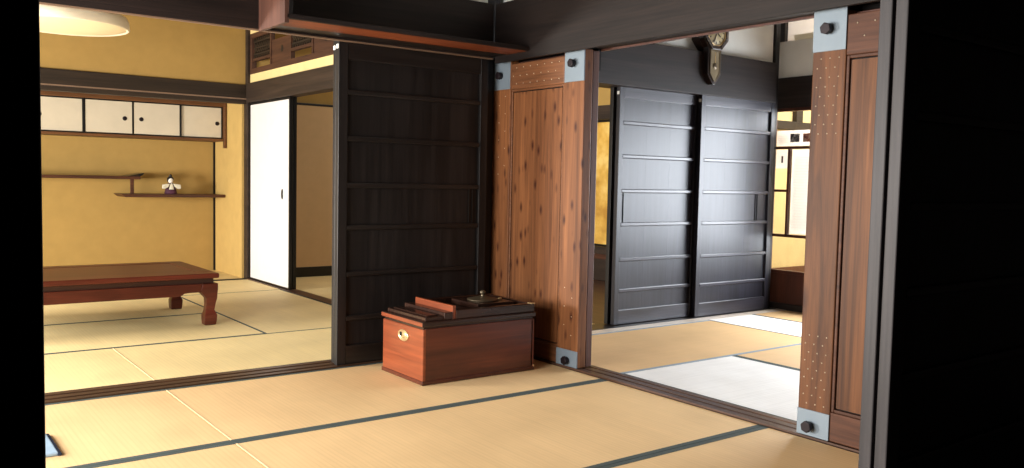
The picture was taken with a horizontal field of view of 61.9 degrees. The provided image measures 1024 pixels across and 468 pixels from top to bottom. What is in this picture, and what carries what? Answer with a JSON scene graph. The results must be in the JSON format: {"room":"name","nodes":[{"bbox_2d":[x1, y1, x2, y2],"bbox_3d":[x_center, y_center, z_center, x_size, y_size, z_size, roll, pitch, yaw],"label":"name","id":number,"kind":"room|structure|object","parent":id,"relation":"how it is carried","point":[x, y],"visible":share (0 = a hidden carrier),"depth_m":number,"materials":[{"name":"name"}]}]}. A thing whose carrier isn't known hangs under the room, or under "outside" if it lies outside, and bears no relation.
{"room":"traditional dwelling","nodes":[
{"label":"traditional dwelling","id":0,"kind":"room"},
{"bbox_2d":[41,135,212,269],"bbox_3d":[-4.584,-0.859,7.672,3.770,2.655,0.050,-2,5,-37],"label":"wall","id":1,"kind":"structure","parent":0,"point":[84,222],"depth_m":8.30,"materials":[{"name":"paint"}]},
{"bbox_2d":[42,173,143,193],"bbox_3d":[-4.218,-0.471,7.725,1.604,0.201,0.348,-2,5,-37],"label":"wall shelf","id":2,"kind":"object","parent":1,"relation":"attached to","point":[132,176],"visible":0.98,"depth_m":7.88,"materials":[{"name":"brown wood"}]},
{"bbox_2d":[41,90,226,147],"bbox_3d":[-3.620,-1.069,8.095,1.700,0.450,0.390,-2,5,-37],"label":"upper cabinet","id":3,"kind":"object","parent":1,"relation":"attached to","point":[62,113],"visible":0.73,"depth_m":7.94,"materials":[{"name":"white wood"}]},
{"bbox_2d":[114,193,224,197],"bbox_3d":[-3.353,-0.379,8.380,0.960,0.028,0.348,-2,5,-37],"label":"wall shelf","id":4,"kind":"object","parent":1,"relation":"attached to","point":[116,194],"visible":0.98,"depth_m":8.24,"materials":[{"name":"brown wood"}]},
{"bbox_2d":[162,174,180,193],"bbox_3d":[-3.331,-0.487,8.330,0.175,0.194,0.086,-2,5,-37],"label":"doll","id":5,"kind":"object","parent":4,"relation":"on","point":[170,188],"visible":0.98,"depth_m":8.31},
{"bbox_2d":[40,14,244,84],"bbox_3d":[-4.048,-1.750,6.938,3.790,0.760,0.050,-2,5,-37],"label":"wall","id":6,"kind":"structure","parent":0,"point":[153,47],"depth_m":7.59,"materials":[{"name":"paint"}]},
{"bbox_2d":[40,68,245,103],"bbox_3d":[-4.058,-1.282,6.968,3.790,0.180,0.090,-2,5,-37],"label":"trim","id":7,"kind":"structure","parent":6,"relation":"attached to","point":[47,75],"depth_m":7.50,"materials":[{"name":"brown wood"}]},
{"bbox_2d":[210,270,239,279],"bbox_3d":[-4.316,0.467,7.402,3.720,0.055,0.870,-2,5,-37],"label":"floor","id":8,"kind":"structure","parent":0,"point":[222,275],"depth_m":8.32,"materials":[{"name":"beige wood"}]},
{"bbox_2d":[215,103,243,277],"bbox_3d":[-2.800,-0.874,8.499,0.080,2.655,0.860,-2,5,-37],"label":"wall","id":9,"kind":"structure","parent":0,"point":[229,161],"depth_m":8.40,"materials":[{"name":"paint"}]},
{"bbox_2d":[213,142,215,269],"bbox_3d":[-3.066,-0.475,8.792,0.015,1.700,0.025,-2,5,-37],"label":"trim","id":10,"kind":"structure","parent":9,"relation":"attached to","point":[214,253],"depth_m":8.80,"materials":[{"name":"black wood"}]},
{"bbox_2d":[213,278,244,280],"bbox_3d":[-4.042,0.493,7.036,3.720,0.061,0.045,-2,5,-37],"label":"trim","id":11,"kind":"structure","parent":9,"relation":"attached to","point":[235,278],"depth_m":8.03,"materials":[{"name":"brown wood"}]},
{"bbox_2d":[250,30,332,82],"bbox_3d":[-1.322,-1.674,6.551,0.050,0.750,3.740,-2,5,-37],"label":"wall","id":12,"kind":"structure","parent":0,"point":[327,60],"depth_m":7.24,"materials":[{"name":"paint"}]},
{"bbox_2d":[247,65,332,102],"bbox_3d":[-1.334,-1.210,6.579,0.115,0.180,3.740,-2,5,-37],"label":"trim","id":13,"kind":"structure","parent":12,"relation":"attached to","point":[319,80],"depth_m":7.15,"materials":[{"name":"brown wood"}]},
{"bbox_2d":[250,31,333,73],"bbox_3d":[-1.332,-1.572,6.554,0.045,0.373,3.725,-2,5,-37],"label":"transom","id":14,"kind":"object","parent":12,"relation":"attached to","point":[280,52],"visible":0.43,"depth_m":7.44,"materials":[{"name":"brown wood"}]},
{"bbox_2d":[331,41,335,362],"bbox_3d":[-0.572,-0.172,4.772,0.924,1.700,0.035,-2,5,-37],"label":"sliding door","id":15,"kind":"structure","parent":12,"relation":"in","point":[334,42],"depth_m":4.50,"materials":[{"name":"brown wood"}]},
{"bbox_2d":[334,41,487,365],"bbox_3d":[-0.538,-0.168,4.715,0.938,1.700,0.035,-2,5,-37],"label":"sliding door","id":16,"kind":"structure","parent":12,"relation":"in","point":[411,125],"depth_m":4.66,"materials":[{"name":"brown wood"}]},
{"bbox_2d":[484,0,494,292],"bbox_3d":[-0.190,-0.602,5.092,0.077,2.655,0.160,-2,5,-37],"label":"trim","id":17,"kind":"structure","parent":12,"relation":"attached to","point":[490,62],"depth_m":5.05,"materials":[{"name":"brown wood"}]},
{"bbox_2d":[257,33,332,104],"bbox_3d":[-1.205,-0.950,9.024,3.075,2.805,0.060,-2,5,-37],"label":"wall","id":18,"kind":"structure","parent":0,"point":[326,98],"depth_m":8.35,"materials":[{"name":"paint"}]},
{"bbox_2d":[244,30,250,278],"bbox_3d":[-2.491,-0.845,8.138,0.100,2.655,0.090,-2,5,-37],"label":"trim","id":19,"kind":"structure","parent":18,"relation":"attached to","point":[247,32],"depth_m":8.10,"materials":[{"name":"brown wood"}]},
{"bbox_2d":[249,96,292,289],"bbox_3d":[-2.192,-0.377,7.727,0.032,1.660,0.975,-2,5,-37],"label":"door","id":20,"kind":"structure","parent":18,"relation":"in","point":[271,121],"depth_m":7.67,"materials":[{"name":"white paper"}]},
{"bbox_2d":[246,278,331,304],"bbox_3d":[-1.370,0.572,6.687,0.110,0.059,3.750,-2,5,-37],"label":"trim","id":21,"kind":"structure","parent":18,"relation":"attached to","point":[295,291],"depth_m":7.20,"materials":[{"name":"brown wood"}]},
{"bbox_2d":[292,97,296,288],"bbox_3d":[-2.154,-0.378,7.748,0.030,1.660,0.935,-2,5,-37],"label":"door","id":22,"kind":"structure","parent":18,"relation":"in","point":[294,98],"depth_m":7.37,"materials":[{"name":"black paint"}]},
{"bbox_2d":[296,102,332,276],"bbox_3d":[-1.770,-0.434,8.567,1.470,1.700,0.030,-2,5,-37],"label":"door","id":23,"kind":"structure","parent":18,"relation":"in","point":[314,121],"depth_m":8.42,"materials":[{"name":"beige paint"}]},
{"bbox_2d":[296,275,592,323],"bbox_3d":[-0.911,0.559,7.092,1.100,0.053,3.550,-2,5,-37],"label":"floor","id":24,"kind":"structure","parent":0,"point":[317,285],"depth_m":7.79,"materials":[{"name":"wicker"}]},
{"bbox_2d":[592,279,604,323],"bbox_3d":[0.266,0.527,7.971,1.840,0.053,3.550,-2,5,-37],"label":"boards","id":25,"kind":"object","parent":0,"point":[598,286],"visible":0.07,"depth_m":7.13,"materials":[{"name":"brown wood"}]},
{"bbox_2d":[501,0,773,61],"bbox_3d":[0.997,-1.717,5.993,2.660,0.795,0.080,-2,5,-37],"label":"wall","id":26,"kind":"structure","parent":0,"point":[756,43],"depth_m":6.58,"materials":[{"name":"white paint"}]},
{"bbox_2d":[494,0,500,61],"bbox_3d":[-0.173,-0.639,5.241,0.120,2.600,0.138,-2,5,-37],"label":"trim","id":27,"kind":"structure","parent":26,"relation":"attached to","point":[496,1],"depth_m":5.16,"materials":[{"name":"brown wood"}]},
{"bbox_2d":[598,44,776,102],"bbox_3d":[0.970,-1.165,6.010,2.615,0.310,0.210,-2,5,-37],"label":"lintel beam","id":28,"kind":"structure","parent":26,"relation":"attached to","point":[655,67],"depth_m":6.06,"materials":[{"name":"black wood"}]},
{"bbox_2d":[692,32,728,84],"bbox_3d":[1.441,-1.337,6.214,0.255,0.500,0.136,-2,5,-37],"label":"wall clock","id":29,"kind":"object","parent":26,"relation":"attached to","point":[711,45],"visible":0.55,"depth_m":6.17,"materials":[{"name":"brown wood"}]},
{"bbox_2d":[598,18,813,246],"bbox_3d":[2.040,-0.761,7.138,0.060,2.805,6.860,-2,5,-37],"label":"wall","id":30,"kind":"structure","parent":0,"point":[796,56],"depth_m":6.79,"materials":[{"name":"white paint"}]},
{"bbox_2d":[594,253,605,259],"bbox_3d":[0.968,0.235,8.492,0.020,0.050,3.540,-2,5,-37],"label":"baseboard","id":31,"kind":"structure","parent":30,"relation":"attached to","point":[597,256],"depth_m":8.58,"materials":[{"name":"brown wood"}]},
{"bbox_2d":[593,105,609,280],"bbox_3d":[1.001,-0.399,8.467,0.030,1.760,3.540,-2,5,-37],"label":"trim","id":32,"kind":"structure","parent":30,"relation":"attached to","point":[603,110],"depth_m":8.59,"materials":[{"name":"brown wood"}]},
{"bbox_2d":[594,119,609,246],"bbox_3d":[0.904,-0.509,8.585,0.032,1.270,1.900,-2,5,-37],"label":"panel","id":33,"kind":"object","parent":30,"relation":"attached to","point":[602,125],"visible":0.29,"depth_m":8.57,"materials":[{"name":"yellow paint"}]},
{"bbox_2d":[604,87,616,323],"bbox_3d":[1.001,-0.200,6.152,0.828,1.640,0.034,-2,5,-37],"label":"sliding door","id":34,"kind":"structure","parent":30,"relation":"in","point":[613,91],"depth_m":5.90,"materials":[{"name":"brown wood"}]},
{"bbox_2d":[610,87,698,324],"bbox_3d":[1.047,-0.197,6.125,0.846,1.640,0.034,-2,5,-37],"label":"sliding door","id":35,"kind":"structure","parent":30,"relation":"in","point":[656,143],"depth_m":6.10,"materials":[{"name":"black paint"}]},
{"bbox_2d":[592,307,776,330],"bbox_3d":[0.997,0.655,6.169,2.730,0.059,0.180,-2,5,-37],"label":"trim","id":36,"kind":"structure","parent":30,"relation":"attached to","point":[600,326],"depth_m":6.09,"materials":[{"name":"brown wood"}]},
{"bbox_2d":[592,309,784,333],"bbox_3d":[1.078,0.664,6.061,2.730,0.057,0.090,-2,5,-37],"label":"trim","id":37,"kind":"structure","parent":30,"relation":"attached to","point":[769,310],"depth_m":6.17,"materials":[{"name":"beige wood"}]},
{"bbox_2d":[691,95,774,316],"bbox_3d":[1.710,-0.211,6.561,0.872,1.640,0.034,-2,5,-37],"label":"sliding door","id":38,"kind":"structure","parent":30,"relation":"in","point":[735,137],"depth_m":6.54,"materials":[{"name":"black paint"}]},
{"bbox_2d":[767,24,780,307],"bbox_3d":[2.042,-0.772,6.872,0.054,2.750,0.165,-2,5,-37],"label":"trim","id":39,"kind":"structure","parent":30,"relation":"attached to","point":[777,27],"depth_m":6.81,"materials":[{"name":"brown wood"}]},
{"bbox_2d":[780,22,787,41],"bbox_3d":[2.257,-1.853,7.000,0.310,0.600,0.200,-2,5,-37],"label":"trim","id":40,"kind":"structure","parent":30,"relation":"attached to","point":[784,26],"depth_m":6.86,"materials":[{"name":"brown wood"}]},
{"bbox_2d":[769,301,802,311],"bbox_3d":[2.239,0.589,6.812,0.020,0.050,0.530,-2,5,-37],"label":"trim","id":41,"kind":"structure","parent":30,"relation":"attached to","point":[790,307],"depth_m":6.84,"materials":[{"name":"brown wood"}]},
{"bbox_2d":[770,272,803,305],"bbox_3d":[2.214,0.463,6.890,0.040,0.290,0.500,-2,5,-37],"label":"cabinet","id":42,"kind":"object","parent":30,"relation":"attached to","point":[784,288],"depth_m":6.86,"materials":[{"name":"brown wood"}]},
{"bbox_2d":[771,107,810,275],"bbox_3d":[2.231,-0.342,6.838,0.050,1.325,0.500,-2,5,-37],"label":"window","id":43,"kind":"structure","parent":30,"relation":"in","point":[789,162],"depth_m":6.84,"materials":[{"name":"brown wood"}]},
{"bbox_2d":[776,150,787,167],"bbox_3d":[2.193,-0.606,6.912,0.003,0.150,0.127,-2,5,-37],"label":"paper note","id":44,"kind":"object","parent":43,"relation":"attached to","point":[781,155],"visible":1,"depth_m":6.92,"materials":[{"name":"white paper"}]},
{"bbox_2d":[777,130,809,145],"bbox_3d":[2.273,-0.765,6.800,0.004,0.125,0.382,-2,5,-37],"label":"paper strip","id":45,"kind":"object","parent":43,"relation":"attached to","point":[789,137],"visible":0.9,"depth_m":6.83,"materials":[{"name":"grey paper"}]},
{"bbox_2d":[790,134,799,141],"bbox_3d":[2.259,-0.767,6.816,0.002,0.067,0.085,-2,5,-37],"label":"print","id":46,"kind":"object","parent":45,"relation":"attached to","point":[793,137],"depth_m":6.81},
{"bbox_2d":[803,133,809,141],"bbox_3d":[2.329,-0.760,6.723,0.002,0.067,0.083,-2,5,-37],"label":"print","id":47,"kind":"object","parent":45,"relation":"attached to","point":[806,136],"depth_m":6.73},
{"bbox_2d":[789,149,808,234],"bbox_3d":[2.309,-0.331,6.766,0.003,0.675,0.230,-2,5,-37],"label":"paper notice","id":48,"kind":"object","parent":43,"relation":"attached to","point":[800,158],"visible":0.64,"depth_m":6.79,"materials":[{"name":"grey paper"}]},
{"bbox_2d":[777,75,812,108],"bbox_3d":[3.113,-1.037,5.691,0.100,0.245,3.300,-2,5,-37],"label":"trim","id":49,"kind":"structure","parent":30,"relation":"attached to","point":[793,92],"depth_m":6.77,"materials":[{"name":"brown wood"}]},
{"bbox_2d":[794,33,812,39],"bbox_3d":[3.174,-1.462,5.559,0.039,0.038,3.070,-2,5,-37],"label":"trim","id":50,"kind":"structure","parent":30,"relation":"attached to","point":[807,35],"depth_m":6.71,"materials":[{"name":"beige paint"}]},
{"bbox_2d":[772,110,810,267],"bbox_3d":[3.673,-0.499,7.092,2.410,2.355,3.000,-2,5,-37],"label":"wall","id":51,"kind":"structure","parent":0,"point":[786,251],"depth_m":8.11,"materials":[{"name":"paint"}]},
{"bbox_2d":[773,266,803,271],"bbox_3d":[2.770,0.420,8.292,2.360,0.220,0.020,-2,5,-37],"label":"trim","id":52,"kind":"structure","parent":51,"relation":"attached to","point":[792,268],"depth_m":8.23,"materials":[{"name":"brown wood"}]},
{"bbox_2d":[777,111,809,129],"bbox_3d":[2.817,-1.375,8.165,2.360,0.780,0.050,-2,5,-37],"label":"trim","id":53,"kind":"structure","parent":51,"relation":"attached to","point":[797,123],"depth_m":8.07,"materials":[{"name":"brown wood"}]},
{"bbox_3d":[-0.862,-2.074,5.511,7.300,0.200,7.900,-2,5,-37],"label":"ceiling","id":54,"kind":"structure","parent":0,"visible":0},
{"bbox_2d":[39,4,129,36],"bbox_3d":[-2.891,-1.690,5.525,0.760,0.716,0.760,-2,5,-37],"label":"pendant lamp","id":55,"kind":"object","parent":54,"relation":"hanging from","point":[53,19],"visible":0.69,"depth_m":5.41,"materials":[{"name":"white paper"}]},
{"bbox_2d":[39,16,126,34],"bbox_3d":[-2.898,-1.343,5.547,0.720,0.020,0.720,-2,5,-37],"label":"diffuser","id":56,"kind":"object","parent":55,"relation":"attached to","point":[62,25],"depth_m":5.47,"materials":[{"name":"white plastic"}]},
{"bbox_3d":[-0.193,0.799,4.801,9.800,0.105,11.000,-2,5,-37],"label":"floor","id":57,"kind":"structure","parent":0,"visible":0},
{"bbox_2d":[44,348,152,392],"bbox_3d":[-2.756,0.723,3.896,1.902,0.056,0.927,-2,5,-37],"label":"mat","id":58,"kind":"object","parent":57,"relation":"on","point":[64,371],"visible":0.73,"depth_m":4.27,"materials":[{"name":"wicker"}]},
{"bbox_2d":[44,297,203,324],"bbox_3d":[-3.546,0.591,5.698,2.797,0.056,0.967,-2,5,-37],"label":"mat","id":59,"kind":"object","parent":57,"relation":"on","point":[154,307],"visible":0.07,"depth_m":6.13,"materials":[{"name":"wicker"}]},
{"bbox_2d":[45,389,231,467],"bbox_3d":[-2.086,0.794,2.998,1.897,0.056,0.942,-2,5,-37],"label":"mat","id":60,"kind":"object","parent":57,"relation":"on","point":[107,429],"visible":0.73,"depth_m":3.32,"materials":[{"name":"wicker"}]},
{"bbox_2d":[45,433,61,456],"bbox_3d":[-1.841,0.767,2.969,0.450,0.013,0.281,-2,5,-37],"label":"floor cushion","id":61,"kind":"object","parent":60,"relation":"on","point":[52,449],"visible":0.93,"depth_m":3.03,"materials":[{"name":"blue fabric"}]},
{"bbox_2d":[44,313,264,353],"bbox_3d":[-2.965,0.653,4.923,2.797,0.056,0.967,-2,5,-37],"label":"mat","id":62,"kind":"object","parent":57,"relation":"on","point":[58,338],"visible":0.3,"depth_m":5.34,"materials":[{"name":"wicker"}]},
{"bbox_2d":[43,261,218,324],"bbox_3d":[-2.876,0.418,5.484,1.695,0.344,0.890,-2,5,-37],"label":"table","id":63,"kind":"object","parent":62,"relation":"on","point":[70,284],"visible":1,"depth_m":5.44,"materials":[{"name":"brown wood"}]},
{"bbox_2d":[81,442,265,467],"bbox_3d":[-1.515,0.855,2.235,1.897,0.056,0.962,-2,5,-37],"label":"mat","id":64,"kind":"object","parent":57,"relation":"on","point":[226,455],"visible":1,"depth_m":2.97,"materials":[{"name":"wicker"}]},
{"bbox_2d":[45,360,382,403],"bbox_3d":[-1.706,0.737,3.983,3.800,0.061,0.170,-2,5,-37],"label":"trim","id":65,"kind":"structure","parent":57,"relation":"on","point":[61,396],"depth_m":4.08,"materials":[{"name":"brown wood"}]},
{"bbox_2d":[112,327,330,379],"bbox_3d":[-1.284,0.683,4.995,1.767,0.056,0.927,-2,5,-37],"label":"mat","id":66,"kind":"object","parent":57,"relation":"on","point":[159,361],"visible":0.41,"depth_m":4.75,"materials":[{"name":"wicker"}]},
{"bbox_2d":[182,279,280,295],"bbox_3d":[-3.740,0.524,6.686,3.672,0.056,0.847,-2,5,-37],"label":"mat","id":67,"kind":"object","parent":57,"relation":"on","point":[243,285],"visible":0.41,"depth_m":7.57,"materials":[{"name":"wicker"}]},
{"bbox_2d":[181,290,331,332],"bbox_3d":[-1.784,0.583,6.409,0.872,0.056,1.937,-2,5,-37],"label":"mat","id":68,"kind":"object","parent":57,"relation":"on","point":[269,311],"visible":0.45,"depth_m":6.33,"materials":[{"name":"wicker"}]},
{"bbox_2d":[164,359,603,441],"bbox_3d":[-0.570,0.754,4.130,1.882,0.056,0.942,-2,5,-37],"label":"mat","id":69,"kind":"object","parent":57,"relation":"on","point":[243,409],"visible":0.52,"depth_m":3.90,"materials":[{"name":"wicker"}]},
{"bbox_2d":[381,293,535,385],"bbox_3d":[-0.276,0.523,4.451,0.692,0.374,0.417,-2,5,-37],"label":"wooden chest","id":70,"kind":"object","parent":69,"relation":"on","point":[435,340],"visible":0.99,"depth_m":4.28,"materials":[{"name":"brown wood"}]},
{"bbox_2d":[415,293,533,318],"bbox_3d":[-0.197,0.375,4.500,0.488,0.050,0.403,-2,5,-37],"label":"tray","id":71,"kind":"object","parent":70,"relation":"on","point":[460,307],"depth_m":4.40,"materials":[{"name":"brown wood"}]},
{"bbox_2d":[467,290,497,301],"bbox_3d":[-0.155,0.323,4.541,0.168,0.052,0.168,-2,5,-37],"label":"lid","id":72,"kind":"object","parent":70,"relation":"on","point":[481,298],"visible":1,"depth_m":4.51,"materials":[{"name":"metal"}]},
{"bbox_2d":[233,380,761,467],"bbox_3d":[0.001,0.814,3.367,1.882,0.056,0.962,-2,5,-37],"label":"mat","id":73,"kind":"object","parent":57,"relation":"on","point":[595,424],"visible":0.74,"depth_m":3.35,"materials":[{"name":"wicker"}]},
{"bbox_2d":[591,320,800,373],"bbox_3d":[1.003,0.708,5.357,1.782,0.056,0.937,-2,5,-37],"label":"mat","id":74,"kind":"object","parent":57,"relation":"on","point":[641,349],"visible":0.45,"depth_m":5.31,"materials":[{"name":"wicker"}]},
{"bbox_2d":[533,356,858,453],"bbox_3d":[0.805,0.787,3.998,0.140,0.063,2.805,-2,5,-37],"label":"trim","id":75,"kind":"structure","parent":57,"relation":"on","point":[742,413],"depth_m":3.90,"materials":[{"name":"wood"}]},
{"bbox_2d":[490,49,598,368],"bbox_3d":[0.145,-0.153,4.790,0.137,1.678,0.810,-2,5,-37],"label":"door","id":76,"kind":"structure","parent":75,"relation":"on","point":[545,111],"depth_m":4.67,"materials":[{"name":"brown wood"}]},
{"bbox_2d":[520,3,879,70],"bbox_3d":[0.844,-0.873,3.961,0.021,0.112,2.830,-2,5,-37],"label":"door frame","id":77,"kind":"structure","parent":76,"relation":"attached to","point":[874,6],"depth_m":3.29,"materials":[{"name":"brown wood"}]},
{"bbox_2d":[601,15,813,51],"bbox_3d":[0.860,-0.924,3.969,0.014,0.010,2.830,-2,5,-37],"label":"trim","id":78,"kind":"structure","parent":77,"relation":"attached to","point":[812,16],"depth_m":3.88,"materials":[{"name":"brown wood"}]},
{"bbox_2d":[796,6,879,448],"bbox_3d":[1.407,-0.013,3.105,0.137,1.666,0.729,-2,5,-37],"label":"door","id":79,"kind":"structure","parent":75,"relation":"on","point":[845,40],"depth_m":3.27,"materials":[{"name":"brown wood"}]},
{"bbox_2d":[626,356,799,421],"bbox_3d":[1.503,0.808,3.959,0.907,0.056,1.902,-2,5,-37],"label":"mat","id":80,"kind":"object","parent":57,"relation":"on","point":[772,389],"visible":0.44,"depth_m":4.33,"materials":[{"name":"wicker"}]},
{"bbox_2d":[598,426,858,467],"bbox_3d":[0.557,0.873,2.624,1.882,0.056,0.892,-2,5,-37],"label":"mat","id":81,"kind":"object","parent":57,"relation":"on","point":[760,447],"visible":0.88,"depth_m":3.17,"materials":[{"name":"wicker"}]},
{"bbox_2d":[710,314,801,336],"bbox_3d":[2.491,0.743,5.304,0.532,0.056,2.877,-2,5,-37],"label":"mat","id":82,"kind":"object","parent":57,"relation":"on","point":[787,327],"visible":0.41,"depth_m":6.16,"materials":[{"name":"wicker"}]},
{"bbox_2d":[734,345,800,369],"bbox_3d":[2.218,0.789,4.493,0.872,0.056,1.902,-2,5,-37],"label":"mat","id":83,"kind":"object","parent":57,"relation":"on","point":[789,356],"visible":0.15,"depth_m":4.99,"materials":[{"name":"wicker"}]},
{"bbox_2d":[755,310,801,321],"bbox_3d":[2.878,0.732,5.593,0.427,0.056,2.877,-2,5,-37],"label":"mat","id":84,"kind":"object","parent":57,"relation":"on","point":[786,315],"visible":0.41,"depth_m":6.57,"materials":[{"name":"wicker"}]},
{"bbox_3d":[0.378,0.916,1.867,6.000,0.059,0.095,-2,5,-37],"label":"trim","id":85,"kind":"structure","parent":57,"relation":"on","visible":0},
{"bbox_2d":[0,0,45,467],"bbox_3d":[-1.036,0.079,0.735,1.116,1.694,0.034,-2,5,-37],"label":"sliding door","id":86,"kind":"structure","parent":85,"relation":"on","point":[22,372],"depth_m":1.04,"materials":[{"name":"brown wood"}]},
{"bbox_2d":[858,0,896,467],"bbox_3d":[1.513,0.008,2.672,1.380,1.694,0.036,-2,5,-37],"label":"sliding door","id":87,"kind":"structure","parent":85,"relation":"on","point":[887,22],"depth_m":2.25,"materials":[{"name":"brown wood"}]},
{"bbox_2d":[874,0,1023,467],"bbox_3d":[1.539,0.011,2.637,1.380,1.694,0.034,-2,5,-37],"label":"sliding door","id":88,"kind":"structure","parent":85,"relation":"on","point":[951,375],"depth_m":2.42,"materials":[{"name":"black wood"}]},
{"bbox_3d":[0.861,-1.526,3.778,0.055,0.600,2.900,-2,5,-37],"label":"wall partition","id":89,"kind":"structure","parent":0,"visible":0},
{"bbox_2d":[495,0,879,63],"bbox_3d":[0.903,-1.054,3.752,0.220,0.336,3.048,-2,5,-37],"label":"ceiling beam","id":90,"kind":"structure","parent":89,"relation":"attached to","point":[549,28],"depth_m":4.10,"materials":[{"name":"brown wood"}]},
{"bbox_3d":[-1.681,-1.581,3.798,3.818,0.600,0.060,-2,5,-37],"label":"wall","id":91,"kind":"structure","parent":0,"visible":0},
{"bbox_2d":[39,2,492,59],"bbox_3d":[-1.644,-0.966,3.771,3.818,0.006,0.023,-2,5,-37],"label":"trim","id":92,"kind":"structure","parent":91,"relation":"attached to","point":[42,3],"depth_m":4.04,"materials":[{"name":"brown wood"}]},
{"bbox_2d":[39,0,493,57],"bbox_3d":[-1.692,-1.128,3.829,3.818,0.308,0.195,-2,5,-37],"label":"ceiling beam","id":93,"kind":"structure","parent":91,"relation":"attached to","point":[471,19],"depth_m":4.37,"materials":[{"name":"brown wood"}]},
{"bbox_2d":[259,0,528,56],"bbox_3d":[-0.552,-1.282,4.345,1.388,0.618,0.322,-2,5,-37],"label":"shelf","id":94,"kind":"object","parent":91,"relation":"attached to","point":[273,14],"visible":1,"depth_m":4.19,"materials":[{"name":"brown wood"}]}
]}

